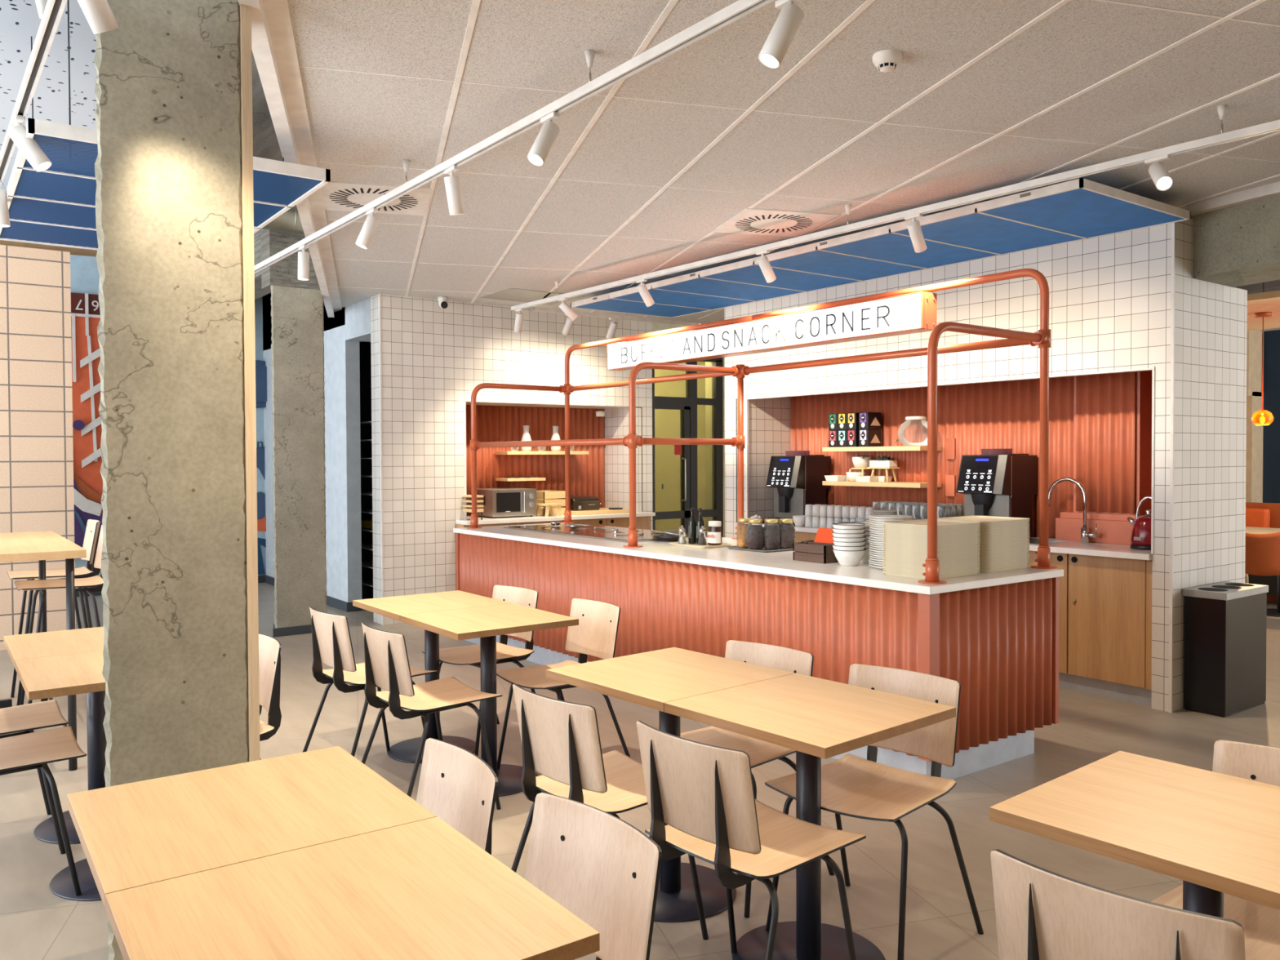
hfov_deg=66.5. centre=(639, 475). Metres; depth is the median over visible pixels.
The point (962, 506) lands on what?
drinking glass
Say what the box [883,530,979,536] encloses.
tray
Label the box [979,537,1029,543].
tray
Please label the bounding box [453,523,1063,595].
countertop
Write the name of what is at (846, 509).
cup
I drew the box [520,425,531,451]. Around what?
carafe
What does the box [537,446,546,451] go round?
glass jar
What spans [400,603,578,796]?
dining table
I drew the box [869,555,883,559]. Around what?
plate
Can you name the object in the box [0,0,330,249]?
mesh panel
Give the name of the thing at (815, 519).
cup
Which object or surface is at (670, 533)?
serving tongs
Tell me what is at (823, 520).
cup
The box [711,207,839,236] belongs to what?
ceiling vent
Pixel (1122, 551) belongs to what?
countertop
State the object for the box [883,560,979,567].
tray
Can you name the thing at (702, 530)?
mill
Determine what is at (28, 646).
dining table
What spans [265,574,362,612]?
baseboard
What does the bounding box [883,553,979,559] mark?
tray
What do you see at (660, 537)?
serving platter
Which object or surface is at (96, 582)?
bar stool
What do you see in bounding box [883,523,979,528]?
tray
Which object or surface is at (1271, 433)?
wall
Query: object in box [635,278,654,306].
spotlight
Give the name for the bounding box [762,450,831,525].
coffee machine
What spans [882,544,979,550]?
tray
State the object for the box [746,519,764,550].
storage jar
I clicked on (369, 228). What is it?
spotlight
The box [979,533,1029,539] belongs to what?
tray
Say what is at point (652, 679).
dining table
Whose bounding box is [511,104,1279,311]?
track
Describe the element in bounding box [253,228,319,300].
beam
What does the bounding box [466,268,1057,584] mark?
gantry
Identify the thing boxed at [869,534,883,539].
plate
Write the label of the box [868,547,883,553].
plate
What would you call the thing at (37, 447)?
wall
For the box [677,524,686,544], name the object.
mill
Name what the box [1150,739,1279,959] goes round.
dining chair
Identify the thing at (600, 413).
light
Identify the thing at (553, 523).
bowl
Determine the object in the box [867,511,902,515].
plate
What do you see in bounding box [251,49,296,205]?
beam
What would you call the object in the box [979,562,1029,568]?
tray
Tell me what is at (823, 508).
cup
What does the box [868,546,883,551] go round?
plate
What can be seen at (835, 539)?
soup bowl
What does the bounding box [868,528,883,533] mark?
plate
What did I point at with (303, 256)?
spotlight
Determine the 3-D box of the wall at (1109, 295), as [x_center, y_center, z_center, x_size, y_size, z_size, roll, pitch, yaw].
[2.275,-0.095,7.390,0.951,2.840,3.851,-1,1,-36]
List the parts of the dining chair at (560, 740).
leg, backrest, seat, leg, leg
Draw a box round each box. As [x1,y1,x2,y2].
[828,413,837,430]
[828,430,837,447]
[837,413,847,430]
[837,430,847,447]
[847,412,858,430]
[847,430,858,447]
[858,412,880,429]
[858,429,880,446]
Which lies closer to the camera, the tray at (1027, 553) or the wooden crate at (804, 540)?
the tray at (1027, 553)
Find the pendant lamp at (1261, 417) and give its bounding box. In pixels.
[1251,282,1273,425]
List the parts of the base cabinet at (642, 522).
door, door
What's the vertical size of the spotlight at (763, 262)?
0.193 m
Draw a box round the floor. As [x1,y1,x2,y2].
[0,582,1279,959]
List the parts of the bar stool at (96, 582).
leg, leg, seat, leg, leg, backrest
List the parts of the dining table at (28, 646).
plate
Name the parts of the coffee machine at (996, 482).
touch panel, door panel, splash panel, bean hopper lid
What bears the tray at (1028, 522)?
on the tray at (1027, 524)
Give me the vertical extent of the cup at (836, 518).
0.090 m
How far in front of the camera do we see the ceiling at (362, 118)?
4.09 m
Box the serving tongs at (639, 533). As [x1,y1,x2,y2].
[613,530,644,534]
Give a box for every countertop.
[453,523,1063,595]
[455,511,655,524]
[744,523,1151,559]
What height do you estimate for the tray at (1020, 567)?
0.012 m
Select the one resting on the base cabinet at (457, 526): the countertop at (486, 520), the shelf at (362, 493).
the countertop at (486, 520)
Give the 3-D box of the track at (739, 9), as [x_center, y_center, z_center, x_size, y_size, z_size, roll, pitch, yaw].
[-0.135,-1.429,3.413,0.040,0.150,8.901,-1,1,-37]
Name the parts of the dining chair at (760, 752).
seat, leg, backrest, leg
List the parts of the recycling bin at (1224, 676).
lid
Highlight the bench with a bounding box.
[1244,574,1277,595]
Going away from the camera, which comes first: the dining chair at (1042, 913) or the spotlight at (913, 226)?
the dining chair at (1042, 913)
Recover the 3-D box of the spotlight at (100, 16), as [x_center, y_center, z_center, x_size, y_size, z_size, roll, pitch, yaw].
[-1.412,-1.237,2.496,0.090,0.196,0.155,0,1,11]
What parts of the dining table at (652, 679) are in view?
plate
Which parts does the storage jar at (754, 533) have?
lid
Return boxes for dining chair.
[0,699,69,850]
[0,725,86,896]
[258,633,281,759]
[302,606,437,756]
[361,622,502,809]
[416,737,497,854]
[422,585,538,755]
[496,598,630,768]
[511,683,708,959]
[524,792,662,959]
[636,720,866,959]
[648,640,834,917]
[764,663,983,959]
[990,848,1245,959]
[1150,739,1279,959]
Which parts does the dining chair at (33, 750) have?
seat, leg, leg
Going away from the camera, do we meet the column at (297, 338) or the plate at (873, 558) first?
the plate at (873, 558)
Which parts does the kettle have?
spout, handle, lid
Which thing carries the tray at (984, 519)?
on the tray at (1024, 520)
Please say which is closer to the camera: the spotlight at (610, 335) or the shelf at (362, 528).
the spotlight at (610, 335)
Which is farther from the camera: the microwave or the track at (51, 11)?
the microwave
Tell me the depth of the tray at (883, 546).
4.57 m
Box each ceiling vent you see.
[320,181,431,216]
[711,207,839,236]
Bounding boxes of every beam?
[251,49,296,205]
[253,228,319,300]
[1191,194,1279,287]
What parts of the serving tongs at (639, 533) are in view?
arm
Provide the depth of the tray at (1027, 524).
4.78 m
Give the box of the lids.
[762,517,795,525]
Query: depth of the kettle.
5.93 m
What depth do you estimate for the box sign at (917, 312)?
6.25 m
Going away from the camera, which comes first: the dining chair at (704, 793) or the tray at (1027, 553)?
the dining chair at (704, 793)
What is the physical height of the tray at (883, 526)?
0.012 m
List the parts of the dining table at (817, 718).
plate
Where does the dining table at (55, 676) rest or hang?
on the floor
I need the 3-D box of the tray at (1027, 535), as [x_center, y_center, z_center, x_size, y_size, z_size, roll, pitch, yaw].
[1.729,0.311,4.948,0.400,0.012,0.330,-1,1,-36]
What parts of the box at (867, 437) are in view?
label panel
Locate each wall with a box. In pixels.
[0,244,75,650]
[70,254,265,588]
[262,293,363,602]
[359,341,373,577]
[370,293,653,625]
[651,322,724,537]
[654,361,706,535]
[724,218,1247,711]
[1245,330,1263,502]
[1262,329,1279,502]
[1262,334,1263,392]
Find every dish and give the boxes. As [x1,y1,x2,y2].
[824,475,845,480]
[854,475,878,481]
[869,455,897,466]
[876,475,892,481]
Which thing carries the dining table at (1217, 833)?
on the floor
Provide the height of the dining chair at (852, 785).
0.784 m
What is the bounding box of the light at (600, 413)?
[595,410,604,416]
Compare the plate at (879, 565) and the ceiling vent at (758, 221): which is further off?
the ceiling vent at (758, 221)
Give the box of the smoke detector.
[872,48,902,72]
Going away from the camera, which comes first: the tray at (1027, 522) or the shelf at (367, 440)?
the tray at (1027, 522)
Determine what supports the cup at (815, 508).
on the cup at (815, 519)
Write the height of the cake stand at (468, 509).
0.250 m
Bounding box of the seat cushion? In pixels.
[1245,507,1270,528]
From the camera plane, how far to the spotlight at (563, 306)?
7.94 m
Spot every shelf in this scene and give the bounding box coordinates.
[360,421,371,424]
[360,439,371,441]
[360,475,372,477]
[360,492,372,495]
[360,509,372,514]
[361,527,373,532]
[361,542,373,551]
[361,560,373,568]
[361,577,373,586]
[495,451,588,454]
[495,477,545,481]
[822,445,941,451]
[822,480,941,488]
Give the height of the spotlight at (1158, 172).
0.173 m
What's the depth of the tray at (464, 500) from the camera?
8.97 m
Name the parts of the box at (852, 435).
label panel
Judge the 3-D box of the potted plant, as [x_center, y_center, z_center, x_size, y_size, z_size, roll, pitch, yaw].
[1.806,-0.117,7.944,0.164,0.111,0.156,-1,1,-36]
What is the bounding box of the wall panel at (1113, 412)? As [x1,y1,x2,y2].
[1055,370,1151,545]
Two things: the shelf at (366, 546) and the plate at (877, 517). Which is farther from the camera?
the shelf at (366, 546)
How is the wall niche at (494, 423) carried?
attached to the wall at (433, 357)
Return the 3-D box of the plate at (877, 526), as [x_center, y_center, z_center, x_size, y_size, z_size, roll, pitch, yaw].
[1.269,0.260,4.929,0.216,0.019,0.216,-1,1,-36]
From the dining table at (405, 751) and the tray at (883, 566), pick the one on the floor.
the dining table at (405, 751)
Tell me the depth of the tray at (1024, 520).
4.80 m
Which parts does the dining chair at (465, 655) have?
leg, leg, seat, backrest, leg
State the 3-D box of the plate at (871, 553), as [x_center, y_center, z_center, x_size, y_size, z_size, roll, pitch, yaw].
[1.266,0.406,4.934,0.216,0.019,0.216,-1,1,-36]
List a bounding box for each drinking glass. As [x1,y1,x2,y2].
[872,502,880,509]
[880,502,888,509]
[888,502,896,510]
[896,502,904,515]
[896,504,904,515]
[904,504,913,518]
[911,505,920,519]
[918,504,927,519]
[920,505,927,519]
[921,503,927,517]
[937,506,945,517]
[939,504,948,517]
[942,505,951,517]
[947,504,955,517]
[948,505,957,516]
[951,503,960,516]
[955,504,964,516]
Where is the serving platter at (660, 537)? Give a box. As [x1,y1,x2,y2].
[651,533,686,541]
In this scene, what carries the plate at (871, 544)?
on the plate at (874, 548)
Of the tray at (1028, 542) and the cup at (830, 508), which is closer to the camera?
the tray at (1028, 542)
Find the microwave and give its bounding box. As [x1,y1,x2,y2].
[471,487,536,518]
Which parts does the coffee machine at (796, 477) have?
touch panel, door panel, splash panel, bean hopper lid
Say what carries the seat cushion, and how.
on the bench
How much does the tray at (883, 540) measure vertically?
0.012 m
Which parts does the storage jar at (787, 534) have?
lid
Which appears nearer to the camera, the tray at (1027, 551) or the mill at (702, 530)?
the tray at (1027, 551)
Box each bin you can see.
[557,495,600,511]
[1182,581,1268,717]
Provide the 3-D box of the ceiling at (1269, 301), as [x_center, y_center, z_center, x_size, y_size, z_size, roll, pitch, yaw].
[5.374,-1.379,8.198,2.000,0.050,2.100,-1,1,-36]
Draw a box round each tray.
[462,494,483,497]
[462,499,483,502]
[462,504,483,507]
[462,507,483,512]
[668,541,733,548]
[725,545,792,552]
[882,528,979,533]
[882,528,979,534]
[882,532,979,537]
[882,535,979,541]
[882,541,979,546]
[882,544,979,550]
[882,550,979,556]
[882,551,979,558]
[882,555,979,560]
[882,555,979,562]
[882,557,979,564]
[882,564,979,570]
[882,564,979,573]
[882,569,979,576]
[882,571,979,579]
[883,519,980,526]
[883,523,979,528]
[883,524,979,529]
[883,526,979,531]
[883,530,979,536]
[883,533,980,540]
[883,537,979,542]
[883,537,979,544]
[883,539,980,546]
[883,542,980,548]
[883,546,979,551]
[883,546,980,553]
[883,548,979,555]
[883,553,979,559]
[883,559,979,565]
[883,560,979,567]
[883,562,980,569]
[883,566,980,573]
[883,568,979,575]
[937,515,1030,524]
[978,524,1029,528]
[978,524,1029,530]
[978,532,1029,537]
[978,551,1029,556]
[978,559,1029,565]
[979,520,1029,524]
[979,520,1029,525]
[979,522,1029,527]
[979,526,1029,532]
[979,528,1029,533]
[979,529,1029,534]
[979,530,1029,536]
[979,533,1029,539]
[979,535,1029,540]
[979,536,1029,542]
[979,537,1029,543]
[979,539,1029,545]
[979,541,1029,546]
[979,542,1029,548]
[979,543,1029,549]
[979,545,1029,551]
[979,546,1029,552]
[979,547,1029,554]
[979,549,1029,555]
[979,552,1029,558]
[979,553,1029,559]
[979,555,1029,561]
[979,556,1029,563]
[979,558,1030,564]
[979,560,1029,567]
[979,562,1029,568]
[979,564,1029,570]
[979,564,1029,573]
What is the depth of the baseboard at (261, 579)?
10.60 m
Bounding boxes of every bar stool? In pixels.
[7,519,100,706]
[14,524,103,731]
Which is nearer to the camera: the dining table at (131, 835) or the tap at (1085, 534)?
the dining table at (131, 835)
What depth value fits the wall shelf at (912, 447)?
7.63 m
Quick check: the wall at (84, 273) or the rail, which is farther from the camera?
the wall at (84, 273)
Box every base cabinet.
[455,520,563,568]
[563,515,650,529]
[795,531,817,542]
[1028,543,1068,674]
[1067,553,1146,688]
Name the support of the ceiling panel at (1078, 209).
attached to the ceiling at (362, 118)
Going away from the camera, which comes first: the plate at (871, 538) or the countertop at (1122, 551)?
the plate at (871, 538)
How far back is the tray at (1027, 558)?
4.79 m
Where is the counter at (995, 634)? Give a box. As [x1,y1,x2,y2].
[453,523,1063,779]
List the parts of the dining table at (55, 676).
plate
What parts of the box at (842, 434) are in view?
label panel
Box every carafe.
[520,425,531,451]
[550,426,560,451]
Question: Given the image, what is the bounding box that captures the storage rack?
[360,421,373,586]
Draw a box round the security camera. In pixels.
[437,296,448,308]
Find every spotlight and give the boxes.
[0,179,10,227]
[7,115,52,172]
[77,0,119,34]
[297,244,309,280]
[355,208,379,248]
[444,164,464,215]
[514,308,524,333]
[527,111,559,166]
[558,297,577,321]
[561,313,573,335]
[605,317,619,339]
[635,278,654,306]
[755,249,776,283]
[758,0,804,68]
[904,213,927,253]
[1144,154,1173,191]
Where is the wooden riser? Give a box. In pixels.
[536,502,563,516]
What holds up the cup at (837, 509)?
on the cup at (836, 518)
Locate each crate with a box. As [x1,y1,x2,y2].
[360,519,372,528]
[536,489,565,515]
[792,542,837,563]
[801,540,834,544]
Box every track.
[0,0,67,181]
[253,0,774,273]
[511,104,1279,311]
[532,306,698,325]
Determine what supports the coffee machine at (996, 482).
on the countertop at (1122, 551)
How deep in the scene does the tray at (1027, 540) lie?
4.79 m
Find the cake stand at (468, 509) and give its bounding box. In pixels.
[462,493,485,519]
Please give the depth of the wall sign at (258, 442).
11.53 m
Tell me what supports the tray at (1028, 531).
on the tray at (1028, 532)
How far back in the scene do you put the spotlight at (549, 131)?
3.66 m
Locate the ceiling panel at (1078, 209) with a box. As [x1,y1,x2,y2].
[570,177,1191,318]
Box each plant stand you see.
[848,467,874,481]
[867,466,899,482]
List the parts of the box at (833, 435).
label panel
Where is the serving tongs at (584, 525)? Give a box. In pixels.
[565,523,590,527]
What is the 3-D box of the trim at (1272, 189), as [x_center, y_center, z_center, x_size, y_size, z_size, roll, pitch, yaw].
[4.181,-1.497,3.478,0.059,0.055,4.807,-1,1,-25]
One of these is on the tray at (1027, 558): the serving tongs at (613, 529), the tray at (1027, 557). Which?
the tray at (1027, 557)
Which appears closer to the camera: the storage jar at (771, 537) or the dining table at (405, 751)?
the dining table at (405, 751)
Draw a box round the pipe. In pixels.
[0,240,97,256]
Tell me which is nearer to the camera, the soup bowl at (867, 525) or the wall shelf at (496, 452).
the soup bowl at (867, 525)
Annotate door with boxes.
[652,357,723,537]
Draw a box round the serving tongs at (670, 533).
[654,532,679,536]
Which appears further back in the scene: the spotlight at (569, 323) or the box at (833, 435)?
the spotlight at (569, 323)
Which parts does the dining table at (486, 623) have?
plate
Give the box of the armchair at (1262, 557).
[1244,532,1279,583]
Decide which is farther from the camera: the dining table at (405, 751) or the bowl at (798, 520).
the bowl at (798, 520)
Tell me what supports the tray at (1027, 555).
on the tray at (1027, 557)
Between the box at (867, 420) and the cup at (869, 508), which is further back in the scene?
the box at (867, 420)
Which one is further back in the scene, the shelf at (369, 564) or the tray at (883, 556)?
the shelf at (369, 564)
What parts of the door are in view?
handle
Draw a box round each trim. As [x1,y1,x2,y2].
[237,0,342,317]
[255,360,266,408]
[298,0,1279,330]
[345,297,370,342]
[378,293,466,625]
[640,407,642,511]
[736,398,737,522]
[745,222,1175,712]
[1058,672,1151,706]
[1145,560,1151,689]
[1186,181,1279,216]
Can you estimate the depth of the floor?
4.07 m
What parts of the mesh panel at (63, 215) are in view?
edge frame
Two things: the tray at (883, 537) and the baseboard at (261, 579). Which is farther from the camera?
the baseboard at (261, 579)
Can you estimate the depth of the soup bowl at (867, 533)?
5.14 m
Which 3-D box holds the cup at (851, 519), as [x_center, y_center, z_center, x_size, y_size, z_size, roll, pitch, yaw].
[1.658,0.380,7.557,0.072,0.090,0.077,-1,1,-18]
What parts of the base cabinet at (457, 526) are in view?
door, door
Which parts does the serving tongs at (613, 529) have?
arm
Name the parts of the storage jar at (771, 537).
lid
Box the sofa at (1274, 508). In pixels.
[1245,502,1279,601]
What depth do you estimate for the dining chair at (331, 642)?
4.43 m
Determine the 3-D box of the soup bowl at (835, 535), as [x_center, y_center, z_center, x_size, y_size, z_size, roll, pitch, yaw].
[1.088,0.339,5.096,0.171,0.083,0.171,-1,1,-36]
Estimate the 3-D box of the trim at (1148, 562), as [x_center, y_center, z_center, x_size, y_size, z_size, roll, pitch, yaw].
[3.156,0.869,5.833,0.440,0.765,0.047,-1,1,-36]
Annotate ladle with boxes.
[541,524,580,528]
[550,521,561,528]
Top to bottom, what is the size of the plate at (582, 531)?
0.012 m
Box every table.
[0,531,86,770]
[3,626,106,844]
[14,650,105,901]
[66,746,436,908]
[105,816,599,959]
[352,590,511,763]
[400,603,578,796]
[546,647,795,922]
[664,673,955,959]
[989,751,1279,917]
[1245,526,1279,617]
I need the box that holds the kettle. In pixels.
[1127,495,1151,550]
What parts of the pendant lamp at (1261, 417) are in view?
globe, cord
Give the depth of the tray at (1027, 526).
4.80 m
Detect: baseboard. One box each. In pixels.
[75,574,265,596]
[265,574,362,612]
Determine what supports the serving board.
on the countertop at (486, 520)
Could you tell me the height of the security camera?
0.111 m
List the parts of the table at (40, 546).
leg, leg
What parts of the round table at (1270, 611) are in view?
plate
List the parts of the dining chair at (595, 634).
leg, seat, leg, leg, backrest, leg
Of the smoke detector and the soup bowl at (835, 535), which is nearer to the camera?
the smoke detector
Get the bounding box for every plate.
[503,523,706,542]
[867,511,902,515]
[867,539,883,544]
[868,509,902,512]
[868,515,912,519]
[868,517,912,521]
[868,520,883,524]
[868,521,883,526]
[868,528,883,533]
[868,537,883,542]
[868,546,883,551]
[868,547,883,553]
[868,552,883,557]
[868,559,883,564]
[868,561,883,566]
[868,563,883,569]
[869,524,884,528]
[869,526,884,530]
[869,530,883,535]
[869,533,883,537]
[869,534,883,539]
[869,542,883,546]
[869,543,883,548]
[869,550,883,555]
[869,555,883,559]
[869,556,883,562]
[945,437,955,459]
[945,475,955,496]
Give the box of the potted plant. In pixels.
[851,454,871,467]
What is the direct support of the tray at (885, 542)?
on the tray at (883, 543)
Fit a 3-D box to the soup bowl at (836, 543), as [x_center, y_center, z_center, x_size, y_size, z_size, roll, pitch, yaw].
[1.092,0.383,5.095,0.171,0.083,0.171,-1,1,-36]
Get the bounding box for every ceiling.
[0,0,675,324]
[287,0,1279,334]
[1247,290,1279,330]
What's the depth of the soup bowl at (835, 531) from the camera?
5.02 m
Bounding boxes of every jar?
[511,440,519,451]
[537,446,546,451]
[706,520,722,545]
[736,518,752,548]
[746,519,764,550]
[763,519,780,549]
[778,518,795,549]
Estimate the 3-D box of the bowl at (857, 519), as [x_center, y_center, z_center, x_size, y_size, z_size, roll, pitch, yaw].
[1.736,0.375,7.504,0.160,0.100,0.160,-1,1,-36]
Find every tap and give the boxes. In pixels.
[1048,477,1098,542]
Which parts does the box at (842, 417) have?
label panel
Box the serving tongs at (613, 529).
[593,526,617,530]
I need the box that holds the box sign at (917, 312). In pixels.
[607,291,937,370]
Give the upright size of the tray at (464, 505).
0.018 m
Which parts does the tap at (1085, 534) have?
spout, handle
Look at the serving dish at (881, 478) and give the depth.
7.75 m
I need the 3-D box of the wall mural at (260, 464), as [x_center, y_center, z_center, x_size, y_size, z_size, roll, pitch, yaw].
[-4.457,0.416,11.588,0.500,1.520,0.032,-1,1,-36]
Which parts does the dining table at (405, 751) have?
plate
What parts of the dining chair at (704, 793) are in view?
backrest, leg, seat, leg, leg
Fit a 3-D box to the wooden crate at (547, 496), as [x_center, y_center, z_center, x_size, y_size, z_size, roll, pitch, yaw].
[-0.940,0.275,9.875,0.290,0.234,0.370,-1,1,-36]
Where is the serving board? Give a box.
[570,507,628,515]
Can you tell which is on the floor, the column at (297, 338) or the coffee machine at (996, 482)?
the column at (297, 338)
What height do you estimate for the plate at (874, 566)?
0.019 m
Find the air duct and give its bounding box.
[262,205,304,234]
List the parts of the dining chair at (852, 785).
leg, leg, seat, leg, backrest, leg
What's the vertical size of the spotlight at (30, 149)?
0.197 m
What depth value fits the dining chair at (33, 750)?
3.40 m
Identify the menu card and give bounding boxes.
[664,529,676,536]
[813,527,833,543]
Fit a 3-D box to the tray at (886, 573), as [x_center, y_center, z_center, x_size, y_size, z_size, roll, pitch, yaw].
[1.399,0.469,4.692,0.390,0.012,0.310,-1,1,-36]
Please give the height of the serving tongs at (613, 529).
0.023 m
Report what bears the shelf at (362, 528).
attached to the storage rack
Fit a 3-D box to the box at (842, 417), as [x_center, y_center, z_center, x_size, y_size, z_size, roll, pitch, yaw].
[1.711,-0.439,8.019,0.167,0.137,0.094,-1,1,-36]
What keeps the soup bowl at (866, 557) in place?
on the counter at (995, 634)
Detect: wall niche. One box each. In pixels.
[466,404,604,515]
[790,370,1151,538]
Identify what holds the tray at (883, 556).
on the tray at (882, 557)
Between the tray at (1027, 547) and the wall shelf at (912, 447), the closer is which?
the tray at (1027, 547)
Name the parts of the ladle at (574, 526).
handle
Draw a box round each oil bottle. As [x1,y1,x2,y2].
[688,507,696,543]
[696,507,704,543]
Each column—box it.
[93,0,260,959]
[270,284,327,637]
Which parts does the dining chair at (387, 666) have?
leg, backrest, leg, seat, leg, leg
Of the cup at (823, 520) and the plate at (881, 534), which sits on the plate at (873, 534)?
the plate at (881, 534)
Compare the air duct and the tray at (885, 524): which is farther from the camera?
the air duct
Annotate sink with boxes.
[1028,537,1067,544]
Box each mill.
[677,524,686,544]
[697,525,706,545]
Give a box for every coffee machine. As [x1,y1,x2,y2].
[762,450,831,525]
[955,448,1036,535]
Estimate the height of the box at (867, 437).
0.137 m
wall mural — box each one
[71,292,102,547]
[256,446,266,574]
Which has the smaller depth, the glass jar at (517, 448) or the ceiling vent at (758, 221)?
the ceiling vent at (758, 221)
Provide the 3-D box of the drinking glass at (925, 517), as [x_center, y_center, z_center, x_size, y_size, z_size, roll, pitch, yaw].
[2.067,0.268,7.125,0.064,0.105,0.064,-1,1,-36]
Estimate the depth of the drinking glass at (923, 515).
7.24 m
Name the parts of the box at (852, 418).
label panel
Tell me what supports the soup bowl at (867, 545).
on the soup bowl at (866, 557)
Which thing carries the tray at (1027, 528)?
on the tray at (1027, 530)
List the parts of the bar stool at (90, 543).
leg, leg, seat, leg, leg, backrest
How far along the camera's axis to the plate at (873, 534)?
4.89 m
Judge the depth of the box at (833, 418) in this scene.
8.05 m
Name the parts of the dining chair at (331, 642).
leg, backrest, leg, seat, leg, leg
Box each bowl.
[550,521,561,525]
[568,524,580,528]
[750,514,764,521]
[792,515,805,526]
[831,522,865,528]
[831,531,865,537]
[831,536,865,542]
[831,544,865,551]
[832,527,865,533]
[832,540,866,546]
[832,548,866,565]
[845,471,865,481]
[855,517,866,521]
[855,520,871,527]
[861,547,870,563]
[863,527,870,531]
[864,531,871,535]
[864,543,870,548]
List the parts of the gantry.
post, rail, rail, post, post, rail, post, rail, post, post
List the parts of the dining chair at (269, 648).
seat, backrest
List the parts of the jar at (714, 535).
lid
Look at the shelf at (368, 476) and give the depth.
9.65 m
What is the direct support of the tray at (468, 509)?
on the cake stand at (468, 509)
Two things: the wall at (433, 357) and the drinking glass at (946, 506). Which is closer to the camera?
the drinking glass at (946, 506)
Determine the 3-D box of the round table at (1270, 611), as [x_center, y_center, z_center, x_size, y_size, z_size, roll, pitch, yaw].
[5.963,0.900,9.100,0.850,0.755,1.600,-1,1,-36]
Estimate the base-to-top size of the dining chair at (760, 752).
0.784 m
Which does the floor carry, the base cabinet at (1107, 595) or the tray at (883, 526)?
the base cabinet at (1107, 595)
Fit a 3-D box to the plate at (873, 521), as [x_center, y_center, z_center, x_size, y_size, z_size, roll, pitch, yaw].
[1.264,0.238,4.925,0.216,0.019,0.216,-1,1,-36]
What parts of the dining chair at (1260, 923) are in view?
seat, backrest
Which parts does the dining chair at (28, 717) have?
seat, leg, leg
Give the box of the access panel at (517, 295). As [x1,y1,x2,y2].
[480,288,585,305]
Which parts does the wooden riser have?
leg, leg, leg, leg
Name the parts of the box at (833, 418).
label panel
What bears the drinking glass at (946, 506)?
on the drinking glass
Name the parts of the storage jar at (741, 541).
lid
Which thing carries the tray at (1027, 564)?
on the tray at (1020, 567)
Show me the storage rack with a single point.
(368, 581)
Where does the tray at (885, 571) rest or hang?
on the tray at (886, 573)
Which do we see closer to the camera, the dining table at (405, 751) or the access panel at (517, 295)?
the dining table at (405, 751)
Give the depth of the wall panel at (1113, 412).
6.32 m
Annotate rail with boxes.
[0,698,12,708]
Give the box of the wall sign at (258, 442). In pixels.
[257,441,262,448]
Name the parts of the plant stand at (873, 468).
leg, leg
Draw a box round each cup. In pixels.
[804,504,813,515]
[804,515,813,527]
[812,504,820,515]
[812,515,820,527]
[818,505,827,516]
[819,516,827,528]
[826,505,835,517]
[826,516,835,528]
[834,506,842,517]
[834,517,842,523]
[841,506,849,518]
[842,518,850,521]
[848,506,857,518]
[849,518,856,523]
[857,506,866,518]
[865,506,875,519]
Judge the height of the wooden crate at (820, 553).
0.094 m
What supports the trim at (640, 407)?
attached to the wall at (433, 357)
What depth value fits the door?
12.20 m
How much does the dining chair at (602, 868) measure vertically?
0.784 m
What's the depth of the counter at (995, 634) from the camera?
4.84 m
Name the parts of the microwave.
door, panel, handle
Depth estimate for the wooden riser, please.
9.51 m
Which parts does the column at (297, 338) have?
skirting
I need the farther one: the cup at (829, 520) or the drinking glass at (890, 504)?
the cup at (829, 520)
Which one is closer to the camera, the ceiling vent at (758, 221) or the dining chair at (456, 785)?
the dining chair at (456, 785)
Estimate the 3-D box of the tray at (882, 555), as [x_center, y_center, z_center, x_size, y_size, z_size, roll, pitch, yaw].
[1.399,0.390,4.691,0.390,0.012,0.310,-1,1,-36]
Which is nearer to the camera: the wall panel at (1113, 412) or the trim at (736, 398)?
the wall panel at (1113, 412)
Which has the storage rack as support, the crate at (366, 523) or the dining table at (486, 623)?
the crate at (366, 523)
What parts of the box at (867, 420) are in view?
label panel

